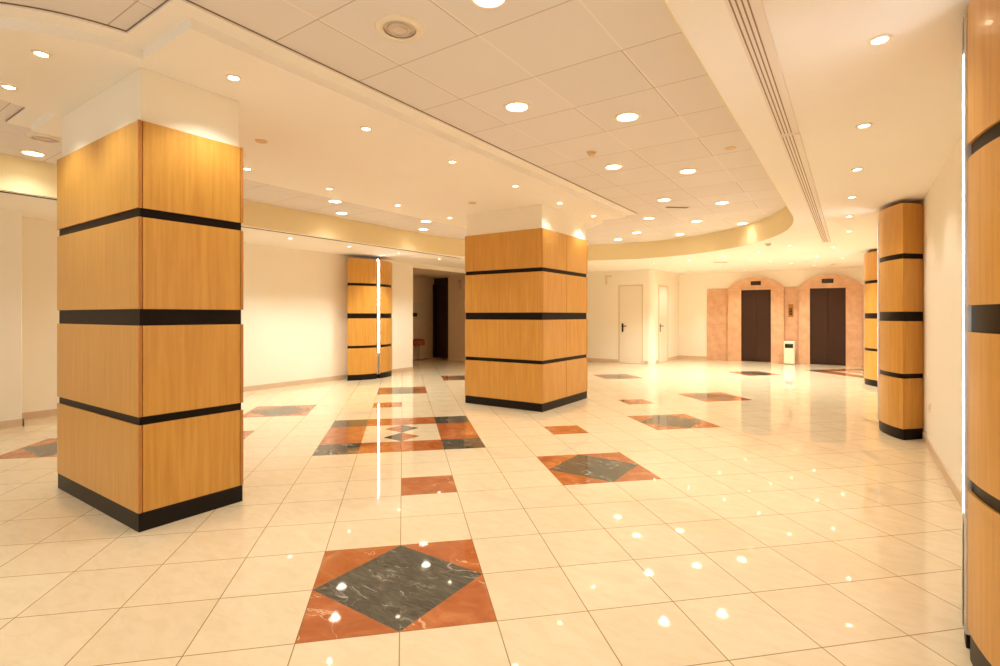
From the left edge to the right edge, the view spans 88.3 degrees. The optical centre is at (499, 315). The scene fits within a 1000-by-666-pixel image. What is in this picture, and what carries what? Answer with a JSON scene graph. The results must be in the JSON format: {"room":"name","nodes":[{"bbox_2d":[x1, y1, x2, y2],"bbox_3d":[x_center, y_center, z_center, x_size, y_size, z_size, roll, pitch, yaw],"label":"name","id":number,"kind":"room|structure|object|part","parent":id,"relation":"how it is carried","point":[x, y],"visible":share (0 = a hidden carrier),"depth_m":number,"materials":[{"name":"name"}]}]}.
{"room":"lobby","nodes":[
{"label":"lobby","id":0,"kind":"room"},
{"bbox_2d":[0,208,21,420],"bbox_3d":[-8.384,-0.226,4.215,1.000,3.300,6.500,0,0,34],"label":"wall","id":1,"kind":"structure","parent":0,"point":[10,220],"depth_m":6.52,"materials":[{"name":"beige paint"}]},
{"bbox_2d":[22,217,465,412],"bbox_3d":[-3.008,-0.226,12.259,0.140,3.300,13.050,0,0,34],"label":"wall","id":2,"kind":"structure","parent":0,"point":[294,312],"depth_m":10.11,"materials":[{"name":"beige paint"}]},
{"bbox_2d":[0,355,465,428],"bbox_3d":[-6.027,1.377,9.265,2.834,0.095,17.500,0,0,34],"label":"baseboard","id":3,"kind":"structure","parent":2,"relation":"attached to","point":[52,412],"depth_m":9.95,"materials":[{"name":"beige tile"}]},
{"bbox_2d":[347,258,391,380],"bbox_3d":[-2.951,0.071,11.729,0.545,2.705,1.320,0,0,34],"label":"pilaster","id":4,"kind":"object","parent":2,"relation":"attached to","point":[369,281],"visible":1,"depth_m":11.40,"materials":[{"name":"orange wood"}]},
{"bbox_3d":[-3.059,-0.974,11.448,0.633,0.535,0.387,0,0,-16],"label":"wood panel","id":5,"kind":"part","parent":4,"relation":"part of","materials":[{"name":"brown wood"}]},
{"bbox_3d":[-3.059,-0.344,11.448,0.633,0.605,0.387,0,0,-16],"label":"wood panel","id":6,"kind":"part","parent":4,"relation":"part of","materials":[{"name":"brown wood"}]},
{"bbox_3d":[-3.059,0.369,11.448,0.633,0.600,0.387,0,0,-16],"label":"wood panel","id":7,"kind":"part","parent":4,"relation":"part of","materials":[{"name":"brown wood"}]},
{"bbox_3d":[-3.059,1.012,11.448,0.633,0.575,0.387,0,0,-16],"label":"wood panel","id":8,"kind":"part","parent":4,"relation":"part of","materials":[{"name":"brown wood"}]},
{"bbox_3d":[-2.728,-0.974,11.933,0.387,0.535,0.633,0,0,-6],"label":"wood panel","id":9,"kind":"part","parent":4,"relation":"part of","materials":[{"name":"brown wood"}]},
{"bbox_3d":[-2.728,-0.344,11.933,0.387,0.605,0.633,0,0,-6],"label":"wood panel","id":10,"kind":"part","parent":4,"relation":"part of","materials":[{"name":"brown wood"}]},
{"bbox_3d":[-2.728,0.369,11.933,0.387,0.600,0.633,0,0,-6],"label":"wood panel","id":11,"kind":"part","parent":4,"relation":"part of","materials":[{"name":"brown wood"}]},
{"bbox_3d":[-2.728,1.012,11.933,0.387,0.575,0.633,0,0,-6],"label":"wood panel","id":12,"kind":"part","parent":4,"relation":"part of","materials":[{"name":"brown wood"}]},
{"bbox_2d":[0,18,625,228],"bbox_3d":[-1.029,-1.669,6.595,2.900,0.065,8.530,0,0,34],"label":"ceiling","id":13,"kind":"structure","parent":0,"point":[310,123],"depth_m":4.46,"materials":[{"name":"beige paint"}]},
{"bbox_2d":[0,83,17,89],"bbox_3d":[-3.514,-1.631,3.685,0.100,0.009,0.100,0,0,34],"label":"recessed light","id":14,"kind":"object","parent":13,"relation":"in","point":[6,86],"visible":1,"depth_m":3.68,"materials":[{"name":"white"}]},
{"bbox_2d":[31,49,51,57],"bbox_3d":[-2.865,-1.631,3.217,0.100,0.009,0.100,0,0,34],"label":"recessed light","id":15,"kind":"object","parent":13,"relation":"in","point":[40,53],"visible":1,"depth_m":3.21,"materials":[{"name":"white"}]},
{"bbox_2d":[225,74,241,80],"bbox_3d":[-1.832,-1.631,3.541,0.100,0.009,0.100,0,0,34],"label":"recessed light","id":16,"kind":"object","parent":13,"relation":"in","point":[232,77],"visible":1,"depth_m":3.54,"materials":[{"name":"white glass"}]},
{"bbox_2d":[255,139,267,143],"bbox_3d":[-2.241,-1.632,4.838,0.110,0.008,0.110,0,0,34],"label":"cover plate","id":17,"kind":"object","parent":13,"relation":"attached to","point":[261,141],"visible":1,"depth_m":4.83,"materials":[{"name":"brown plastic"}]},
{"bbox_2d":[360,126,371,130],"bbox_3d":[-1.172,-1.631,4.507,0.100,0.009,0.100,0,0,34],"label":"recessed light","id":18,"kind":"object","parent":13,"relation":"in","point":[364,128],"visible":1,"depth_m":4.50,"materials":[{"name":"white glass"}]},
{"bbox_2d":[413,277,433,356],"bbox_3d":[-3.237,-0.226,16.019,0.180,3.300,5.600,0,0,34],"label":"wall","id":19,"kind":"structure","parent":0,"point":[422,287],"depth_m":16.96,"materials":[{"name":"paint"}]},
{"bbox_2d":[413,303,422,317],"bbox_3d":[-2.708,-0.146,16.602,0.035,0.500,0.640,0,0,34],"label":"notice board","id":20,"kind":"object","parent":19,"relation":"attached to","point":[417,307],"visible":0.57,"depth_m":16.66,"materials":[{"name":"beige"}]},
{"bbox_2d":[413,268,465,277],"bbox_3d":[-2.319,-1.266,15.422,2.370,0.060,5.850,0,0,34],"label":"ceiling","id":21,"kind":"structure","parent":0,"point":[425,273],"depth_m":15.27,"materials":[{"name":"paint"}]},
{"bbox_2d":[448,275,465,358],"bbox_3d":[-0.715,-0.226,16.627,1.020,3.300,1.750,0,0,34],"label":"wall","id":22,"kind":"structure","parent":0,"point":[456,296],"depth_m":16.00,"materials":[{"name":"paint"}]},
{"bbox_2d":[433,278,447,357],"bbox_3d":[-1.742,0.094,17.038,1.140,2.660,0.170,0,0,34],"label":"door","id":23,"kind":"structure","parent":22,"relation":"in","point":[440,287],"depth_m":17.23,"materials":[{"name":"brown wood"}]},
{"bbox_3d":[-1.722,-1.131,17.067,1.140,0.210,0.100,0,0,34],"label":"frame","id":24,"kind":"part","parent":23,"relation":"part of","materials":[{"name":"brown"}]},
{"bbox_2d":[459,280,462,288],"bbox_3d":[-1.210,-0.946,15.867,0.140,0.280,0.061,0,0,34],"label":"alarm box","id":25,"kind":"object","parent":22,"relation":"attached to","point":[460,281],"visible":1,"depth_m":15.84,"materials":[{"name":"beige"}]},
{"bbox_2d":[0,0,969,274],"bbox_3d":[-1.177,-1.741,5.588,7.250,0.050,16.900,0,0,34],"label":"ceiling","id":26,"kind":"structure","parent":0,"point":[578,65],"depth_m":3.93,"materials":[{"name":"paint"}]},
{"bbox_2d":[19,150,46,156],"bbox_3d":[-4.939,-1.710,5.446,0.222,0.012,0.222,0,0,34],"label":"recessed light","id":27,"kind":"object","parent":26,"relation":"in","point":[27,152],"visible":1,"depth_m":5.45,"materials":[{"name":"white glass"}]},
{"bbox_2d":[24,133,61,143],"bbox_3d":[-4.406,-1.706,4.985,0.292,0.020,0.292,0,0,34],"label":"ceiling vent","id":28,"kind":"object","parent":26,"relation":"in","point":[39,137],"visible":0.96,"depth_m":4.95,"materials":[{"name":"beige metal"}]},
{"bbox_2d":[0,191,459,258],"bbox_3d":[-4.864,-1.338,6.321,0.035,0.016,13.950,0,0,34],"label":"trim","id":29,"kind":"structure","parent":26,"relation":"attached to","point":[0,191],"depth_m":8.49,"materials":[{"name":"brown"}]},
{"bbox_2d":[0,0,636,225],"bbox_3d":[-1.029,-1.708,6.595,3.170,0.025,8.800,0,0,34],"label":"trim","id":30,"kind":"structure","parent":26,"relation":"attached to","point":[172,13],"depth_m":3.20,"materials":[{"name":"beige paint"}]},
{"bbox_2d":[327,199,342,202],"bbox_3d":[-2.478,-1.710,7.736,0.222,0.012,0.222,0,0,34],"label":"recessed light","id":31,"kind":"object","parent":26,"relation":"in","point":[330,200],"visible":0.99,"depth_m":7.73,"materials":[{"name":"white"}]},
{"bbox_2d":[335,211,347,214],"bbox_3d":[-2.653,-1.710,8.631,0.222,0.012,0.222,0,0,34],"label":"recessed light","id":32,"kind":"object","parent":26,"relation":"in","point":[339,212],"visible":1,"depth_m":8.62,"materials":[{"name":"white"}]},
{"bbox_2d":[0,0,793,260],"bbox_3d":[-1.268,-1.535,5.350,6.818,0.402,16.404,0,0,34],"label":"trim","id":33,"kind":"structure","parent":26,"relation":"attached to","point":[17,174],"depth_m":9.22,"materials":[{"name":"yellow paint"}]},
{"bbox_2d":[374,13,423,41],"bbox_3d":[-0.600,-1.706,3.075,0.292,0.020,0.292,0,0,34],"label":"ceiling vent","id":34,"kind":"object","parent":26,"relation":"in","point":[397,25],"visible":1,"depth_m":3.04,"materials":[{"name":"beige metal"}]},
{"bbox_2d":[470,0,507,8],"bbox_3d":[-0.060,-1.710,2.766,0.222,0.012,0.222,0,0,34],"label":"recessed light","id":35,"kind":"object","parent":26,"relation":"in","point":[485,4],"visible":1,"depth_m":2.83,"materials":[{"name":"white glass"}]},
{"bbox_2d":[504,101,529,111],"bbox_3d":[0.140,-1.710,4.228,0.222,0.012,0.222,0,0,34],"label":"recessed light","id":36,"kind":"object","parent":26,"relation":"in","point":[512,106],"visible":1,"depth_m":4.22,"materials":[{"name":"white"}]},
{"bbox_2d":[586,150,596,156],"bbox_3d":[0.966,-1.695,5.420,0.110,0.042,0.110,0,0,34],"label":"smoke detector","id":37,"kind":"object","parent":26,"relation":"attached to","point":[592,153],"visible":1,"depth_m":5.39,"materials":[{"name":"brown plastic"}]},
{"bbox_2d":[604,164,622,169],"bbox_3d":[1.308,-1.710,5.937,0.222,0.012,0.222,0,0,34],"label":"recessed light","id":38,"kind":"object","parent":26,"relation":"in","point":[609,166],"visible":1,"depth_m":5.92,"materials":[{"name":"white glass"}]},
{"bbox_2d":[614,111,640,121],"bbox_3d":[1.099,-1.710,4.445,0.222,0.012,0.222,0,0,34],"label":"recessed light","id":39,"kind":"object","parent":26,"relation":"in","point":[628,116],"visible":1,"depth_m":4.43,"materials":[{"name":"white"}]},
{"bbox_2d":[656,198,671,201],"bbox_3d":[2.434,-1.710,7.639,0.222,0.012,0.222,0,0,34],"label":"recessed light","id":40,"kind":"object","parent":26,"relation":"in","point":[659,199],"visible":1,"depth_m":7.62,"materials":[{"name":"white"}]},
{"bbox_2d":[664,206,689,207],"bbox_3d":[2.808,-1.711,8.170,0.400,0.010,0.100,0,0,-4],"label":"ceiling vent","id":41,"kind":"object","parent":26,"relation":"in","point":[665,206],"visible":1,"depth_m":8.16,"materials":[{"name":"beige metal"}]},
{"bbox_2d":[678,168,697,173],"bbox_3d":[2.230,-1.710,6.118,0.222,0.012,0.222,0,0,34],"label":"recessed light","id":42,"kind":"object","parent":26,"relation":"in","point":[687,170],"visible":1,"depth_m":6.09,"materials":[{"name":"white"}]},
{"bbox_2d":[714,201,729,204],"bbox_3d":[3.382,-1.710,7.839,0.222,0.012,0.222,0,0,34],"label":"recessed light","id":43,"kind":"object","parent":26,"relation":"in","point":[718,202],"visible":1,"depth_m":7.82,"materials":[{"name":"white"}]},
{"bbox_2d":[725,146,735,149],"bbox_3d":[2.365,-1.712,5.287,0.110,0.008,0.110,0,0,34],"label":"cover plate","id":44,"kind":"object","parent":26,"relation":"attached to","point":[730,147],"visible":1,"depth_m":5.28,"materials":[{"name":"brown plastic"}]},
{"bbox_2d":[724,0,798,135],"bbox_3d":[0.564,-1.330,1.498,0.130,0.012,5.510,0,0,34],"label":"ceiling vent","id":45,"kind":"object","parent":26,"relation":"in","point":[749,18],"visible":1,"depth_m":2.66,"materials":[{"name":"beige metal"}]},
{"bbox_2d":[779,132,830,242],"bbox_3d":[4.040,-1.330,6.587,0.130,0.012,6.765,0,0,34],"label":"ceiling vent","id":46,"kind":"object","parent":26,"relation":"in","point":[792,143],"visible":1,"depth_m":4.95,"materials":[{"name":"beige metal"}]},
{"bbox_2d":[851,168,863,170],"bbox_3d":[3.266,-1.331,4.709,0.100,0.009,0.100,0,0,34],"label":"recessed light","id":47,"kind":"object","parent":26,"relation":"in","point":[854,169],"visible":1,"depth_m":4.71,"materials":[{"name":"white"}]},
{"bbox_2d":[855,122,872,128],"bbox_3d":[2.557,-1.331,3.618,0.100,0.009,0.100,0,0,34],"label":"recessed light","id":48,"kind":"object","parent":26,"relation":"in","point":[868,124],"visible":1,"depth_m":3.61,"materials":[{"name":"white glass"}]},
{"bbox_2d":[867,33,892,45],"bbox_3d":[1.838,-1.331,2.491,0.100,0.009,0.100,0,0,34],"label":"recessed light","id":49,"kind":"object","parent":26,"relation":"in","point":[882,38],"visible":1,"depth_m":2.49,"materials":[{"name":"white"}]},
{"bbox_2d":[0,357,972,665],"bbox_3d":[-1.494,1.424,8.893,13.900,0.001,22.000,0,0,34],"label":"floor","id":50,"kind":"structure","parent":0,"point":[680,511],"depth_m":3.24,"materials":[{"name":"beige tile"}]},
{"bbox_2d":[57,68,242,531],"bbox_3d":[-2.809,-0.105,4.096,1.562,3.058,0.705,0,0,34],"label":"column","id":51,"kind":"structure","parent":50,"relation":"on","point":[150,167],"depth_m":3.67,"materials":[{"name":"orange wood"}]},
{"bbox_3d":[-3.002,-0.344,3.814,1.560,0.605,0.022,0,0,34],"label":"wood panel","id":52,"kind":"part","parent":51,"relation":"part of","materials":[{"name":"brown wood"}]},
{"bbox_3d":[-3.002,0.369,3.814,1.560,0.600,0.022,0,0,34],"label":"wood panel","id":53,"kind":"part","parent":51,"relation":"part of","materials":[{"name":"brown wood"}]},
{"bbox_3d":[-3.002,-0.994,3.814,1.560,0.575,0.022,0,0,34],"label":"wood panel","id":54,"kind":"part","parent":51,"relation":"part of","materials":[{"name":"brown wood"}]},
{"bbox_3d":[-3.002,1.012,3.814,1.560,0.575,0.022,0,0,34],"label":"wood panel","id":55,"kind":"part","parent":51,"relation":"part of","materials":[{"name":"brown wood"}]},
{"bbox_3d":[-2.175,-0.994,3.663,0.022,0.575,0.651,0,0,34],"label":"wood panel","id":56,"kind":"part","parent":51,"relation":"part of","materials":[{"name":"brown wood"}]},
{"bbox_3d":[-2.175,-0.344,3.663,0.022,0.605,0.651,0,0,34],"label":"wood panel","id":57,"kind":"part","parent":51,"relation":"part of","materials":[{"name":"brown wood"}]},
{"bbox_3d":[-2.175,0.369,3.663,0.022,0.600,0.651,0,0,34],"label":"wood panel","id":58,"kind":"part","parent":51,"relation":"part of","materials":[{"name":"brown wood"}]},
{"bbox_3d":[-2.175,1.012,3.663,0.022,0.575,0.651,0,0,34],"label":"wood panel","id":59,"kind":"part","parent":51,"relation":"part of","materials":[{"name":"brown wood"}]},
{"bbox_3d":[-2.616,-0.994,4.378,1.560,0.575,0.022,0,0,34],"label":"wood panel","id":60,"kind":"part","parent":51,"relation":"part of","materials":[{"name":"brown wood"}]},
{"bbox_3d":[-2.616,-0.344,4.378,1.560,0.605,0.022,0,0,34],"label":"wood panel","id":61,"kind":"part","parent":51,"relation":"part of","materials":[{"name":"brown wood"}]},
{"bbox_3d":[-2.616,0.369,4.378,1.560,0.600,0.022,0,0,34],"label":"wood panel","id":62,"kind":"part","parent":51,"relation":"part of","materials":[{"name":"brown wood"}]},
{"bbox_3d":[-2.616,1.012,4.378,1.560,0.575,0.022,0,0,34],"label":"wood panel","id":63,"kind":"part","parent":51,"relation":"part of","materials":[{"name":"brown wood"}]},
{"bbox_2d":[413,339,424,360],"bbox_3d":[-2.572,1.084,16.266,0.400,0.680,0.400,0,0,34],"label":"stool","id":64,"kind":"object","parent":50,"relation":"on","point":[416,342],"visible":0.97,"depth_m":16.13,"materials":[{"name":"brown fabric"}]},
{"bbox_3d":[-2.572,0.849,16.266,0.400,0.210,0.400,0,0,34],"label":"seat","id":65,"kind":"part","parent":64,"relation":"part of","materials":[{"name":"brown fabric"}]},
{"bbox_2d":[465,204,586,411],"bbox_3d":[0.465,-0.105,8.599,1.447,3.058,1.555,0,0,34],"label":"column","id":66,"kind":"structure","parent":50,"relation":"on","point":[526,267],"depth_m":7.99,"materials":[{"name":"brown wood"}]},
{"bbox_3d":[0.032,-0.994,7.966,1.445,0.575,0.022,0,0,34],"label":"wood panel","id":67,"kind":"part","parent":66,"relation":"part of","materials":[{"name":"brown wood"}]},
{"bbox_3d":[0.032,-0.344,7.966,1.445,0.605,0.022,0,0,34],"label":"wood panel","id":68,"kind":"part","parent":66,"relation":"part of","materials":[{"name":"brown wood"}]},
{"bbox_3d":[0.032,0.369,7.966,1.445,0.600,0.022,0,0,34],"label":"wood panel","id":69,"kind":"part","parent":66,"relation":"part of","materials":[{"name":"brown wood"}]},
{"bbox_3d":[0.032,1.012,7.966,1.445,0.575,0.022,0,0,34],"label":"wood panel","id":70,"kind":"part","parent":66,"relation":"part of","materials":[{"name":"brown wood"}]},
{"bbox_3d":[0.838,-0.994,7.888,0.022,0.575,0.746,0,0,34],"label":"wood panel","id":71,"kind":"part","parent":66,"relation":"part of","materials":[{"name":"brown wood"}]},
{"bbox_3d":[0.838,-0.344,7.888,0.022,0.605,0.746,0,0,34],"label":"wood panel","id":72,"kind":"part","parent":66,"relation":"part of","materials":[{"name":"brown wood"}]},
{"bbox_3d":[0.838,0.369,7.888,0.022,0.600,0.746,0,0,34],"label":"wood panel","id":73,"kind":"part","parent":66,"relation":"part of","materials":[{"name":"brown wood"}]},
{"bbox_3d":[0.838,1.012,7.888,0.022,0.575,0.746,0,0,34],"label":"wood panel","id":74,"kind":"part","parent":66,"relation":"part of","materials":[{"name":"brown wood"}]},
{"bbox_3d":[1.264,-0.994,8.511,0.022,0.575,0.746,0,0,34],"label":"wood panel","id":75,"kind":"part","parent":66,"relation":"part of","materials":[{"name":"brown wood"}]},
{"bbox_3d":[1.264,-0.344,8.511,0.022,0.605,0.746,0,0,34],"label":"wood panel","id":76,"kind":"part","parent":66,"relation":"part of","materials":[{"name":"brown wood"}]},
{"bbox_3d":[1.264,0.369,8.511,0.022,0.600,0.746,0,0,34],"label":"wood panel","id":77,"kind":"part","parent":66,"relation":"part of","materials":[{"name":"brown wood"}]},
{"bbox_3d":[1.264,1.012,8.511,0.022,0.575,0.746,0,0,34],"label":"wood panel","id":78,"kind":"part","parent":66,"relation":"part of","materials":[{"name":"brown wood"}]},
{"bbox_2d":[784,341,794,364],"bbox_3d":[8.418,1.089,14.979,0.270,0.670,0.247,0,0,34],"label":"waste bin","id":79,"kind":"object","parent":50,"relation":"on","point":[789,346],"visible":1,"depth_m":14.88,"materials":[{"name":"beige plastic"}]},
{"bbox_2d":[587,269,678,363],"bbox_3d":[3.247,-0.226,17.311,4.690,3.300,2.650,0,0,34],"label":"wall","id":80,"kind":"structure","parent":0,"point":[602,299],"depth_m":15.69,"materials":[{"name":"beige paint"}]},
{"bbox_2d":[605,275,611,284],"bbox_3d":[3.294,-1.073,15.638,0.225,0.275,0.060,0,0,34],"label":"wall bracket","id":81,"kind":"object","parent":80,"relation":"attached to","point":[606,276],"visible":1,"depth_m":15.68,"materials":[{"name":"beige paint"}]},
{"bbox_2d":[619,285,642,363],"bbox_3d":[3.858,0.264,15.245,0.740,2.320,0.081,0,0,34],"label":"door","id":82,"kind":"structure","parent":80,"relation":"in","point":[630,296],"depth_m":15.25,"materials":[{"name":"paint"}]},
{"bbox_2d":[587,355,706,363],"bbox_3d":[3.656,1.377,17.023,5.490,0.095,2.664,0,0,34],"label":"baseboard","id":83,"kind":"structure","parent":80,"relation":"attached to","point":[678,356],"depth_m":16.03,"materials":[{"name":"beige tile"}]},
{"bbox_2d":[658,285,667,362],"bbox_3d":[4.988,0.264,15.637,0.081,2.320,0.910,0,0,34],"label":"door","id":84,"kind":"structure","parent":80,"relation":"in","point":[662,290],"depth_m":15.57,"materials":[{"name":"paint"}]},
{"bbox_2d":[679,267,863,355],"bbox_3d":[8.183,-0.226,15.664,5.520,3.300,0.200,0,0,34],"label":"wall","id":85,"kind":"structure","parent":0,"point":[693,288],"depth_m":16.64,"materials":[{"name":"beige paint"}]},
{"bbox_2d":[728,277,783,362],"bbox_3d":[7.789,0.134,15.707,1.540,2.580,0.172,0,0,34],"label":"elevator","id":86,"kind":"object","parent":85,"relation":"attached to","point":[755,304],"visible":1,"depth_m":15.70,"materials":[{"name":"brown metal"}]},
{"bbox_3d":[7.650,0.323,15.835,0.407,2.179,0.030,0,0,34],"label":"door","id":87,"kind":"part","parent":86,"relation":"part of","materials":[{"name":"brown metal"}]},
{"bbox_3d":[7.991,0.323,15.602,0.407,2.179,0.030,0,0,34],"label":"door","id":88,"kind":"part","parent":86,"relation":"part of","materials":[{"name":"brown metal"}]},
{"bbox_2d":[707,285,863,366],"bbox_3d":[8.520,0.291,15.288,4.500,2.265,0.039,0,0,34],"label":"trim","id":89,"kind":"structure","parent":85,"relation":"attached to","point":[717,299],"depth_m":16.25,"materials":[{"name":"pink stone"}]},
{"bbox_2d":[788,304,792,316],"bbox_3d":[8.585,-0.136,15.207,0.130,0.380,0.022,0,0,34],"label":"panel","id":90,"kind":"object","parent":85,"relation":"attached to","point":[790,306],"visible":1,"depth_m":15.21,"materials":[{"name":"gold metal"}]},
{"bbox_2d":[799,274,861,366],"bbox_3d":[9.366,0.134,14.629,1.520,2.580,0.172,0,0,34],"label":"elevator","id":91,"kind":"object","parent":85,"relation":"attached to","point":[830,305],"visible":1,"depth_m":14.62,"materials":[{"name":"brown metal"}]},
{"bbox_3d":[9.161,0.323,14.802,0.427,2.179,0.030,0,0,34],"label":"door","id":92,"kind":"part","parent":91,"relation":"part of","materials":[{"name":"brown metal"}]},
{"bbox_3d":[9.519,0.323,14.558,0.427,2.179,0.030,0,0,34],"label":"door","id":93,"kind":"part","parent":91,"relation":"part of","materials":[{"name":"brown metal"}]},
{"bbox_2d":[921,137,961,491],"bbox_3d":[4.353,-0.226,4.989,0.200,3.300,22.150,0,0,34],"label":"wall","id":94,"kind":"structure","parent":0,"point":[942,204],"depth_m":4.53,"materials":[{"name":"beige paint"}]},
{"bbox_2d":[864,251,877,386],"bbox_3d":[7.827,0.071,10.675,0.472,2.705,1.240,0,0,34],"label":"pilaster","id":95,"kind":"object","parent":94,"relation":"attached to","point":[870,258],"visible":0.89,"depth_m":10.40,"materials":[{"name":"brown wood"}]},
{"bbox_3d":[7.596,-0.994,10.461,0.294,0.575,0.595,0,0,-11],"label":"wood panel","id":96,"kind":"part","parent":95,"relation":"part of","materials":[{"name":"brown wood"}]},
{"bbox_3d":[7.596,-0.344,10.461,0.294,0.605,0.595,0,0,-11],"label":"wood panel","id":97,"kind":"part","parent":95,"relation":"part of","materials":[{"name":"brown wood"}]},
{"bbox_3d":[7.596,0.369,10.461,0.294,0.600,0.595,0,0,-11],"label":"wood panel","id":98,"kind":"part","parent":95,"relation":"part of","materials":[{"name":"brown wood"}]},
{"bbox_3d":[7.596,1.012,10.461,0.294,0.575,0.595,0,0,-11],"label":"wood panel","id":99,"kind":"part","parent":95,"relation":"part of","materials":[{"name":"brown wood"}]},
{"bbox_2d":[878,203,922,439],"bbox_3d":[4.931,0.071,6.380,0.407,2.705,1.240,0,0,34],"label":"pilaster","id":100,"kind":"object","parent":94,"relation":"attached to","point":[900,226],"visible":1,"depth_m":5.92,"materials":[{"name":"brown wood"}]},
{"bbox_3d":[4.679,-0.994,6.161,0.294,0.575,0.548,0,0,-11],"label":"wood panel","id":101,"kind":"part","parent":100,"relation":"part of","materials":[{"name":"brown wood"}]},
{"bbox_3d":[4.679,-0.344,6.161,0.294,0.605,0.548,0,0,-11],"label":"wood panel","id":102,"kind":"part","parent":100,"relation":"part of","materials":[{"name":"brown wood"}]},
{"bbox_3d":[4.679,0.369,6.161,0.294,0.600,0.548,0,0,-11],"label":"wood panel","id":103,"kind":"part","parent":100,"relation":"part of","materials":[{"name":"brown wood"}]},
{"bbox_3d":[4.679,1.012,6.161,0.294,0.575,0.548,0,0,-11],"label":"wood panel","id":104,"kind":"part","parent":100,"relation":"part of","materials":[{"name":"brown wood"}]},
{"bbox_2d":[922,431,961,508],"bbox_3d":[4.194,1.377,4.946,0.014,0.095,21.900,0,0,34],"label":"baseboard","id":105,"kind":"structure","parent":94,"relation":"attached to","point":[956,491],"depth_m":4.49,"materials":[{"name":"beige tile"}]},
{"bbox_2d":[962,0,999,665],"bbox_3d":[2.076,0.071,2.094,0.287,2.705,1.240,0,0,34],"label":"pilaster","id":106,"kind":"object","parent":94,"relation":"attached to","point":[981,24],"visible":1,"depth_m":1.99,"materials":[{"name":"brown wood"}]},
{"bbox_3d":[1.895,-0.994,1.842,0.207,0.575,0.589,0,0,11],"label":"wood panel","id":107,"kind":"part","parent":106,"relation":"part of","materials":[{"name":"brown wood"}]},
{"bbox_3d":[1.895,-0.344,1.842,0.207,0.605,0.589,0,0,11],"label":"wood panel","id":108,"kind":"part","parent":106,"relation":"part of","materials":[{"name":"brown wood"}]},
{"bbox_3d":[1.895,0.369,1.842,0.207,0.600,0.589,0,0,11],"label":"wood panel","id":109,"kind":"part","parent":106,"relation":"part of","materials":[{"name":"brown wood"}]},
{"bbox_3d":[1.895,1.012,1.842,0.207,0.575,0.589,0,0,11],"label":"wood panel","id":110,"kind":"part","parent":106,"relation":"part of","materials":[{"name":"brown wood"}]}
]}

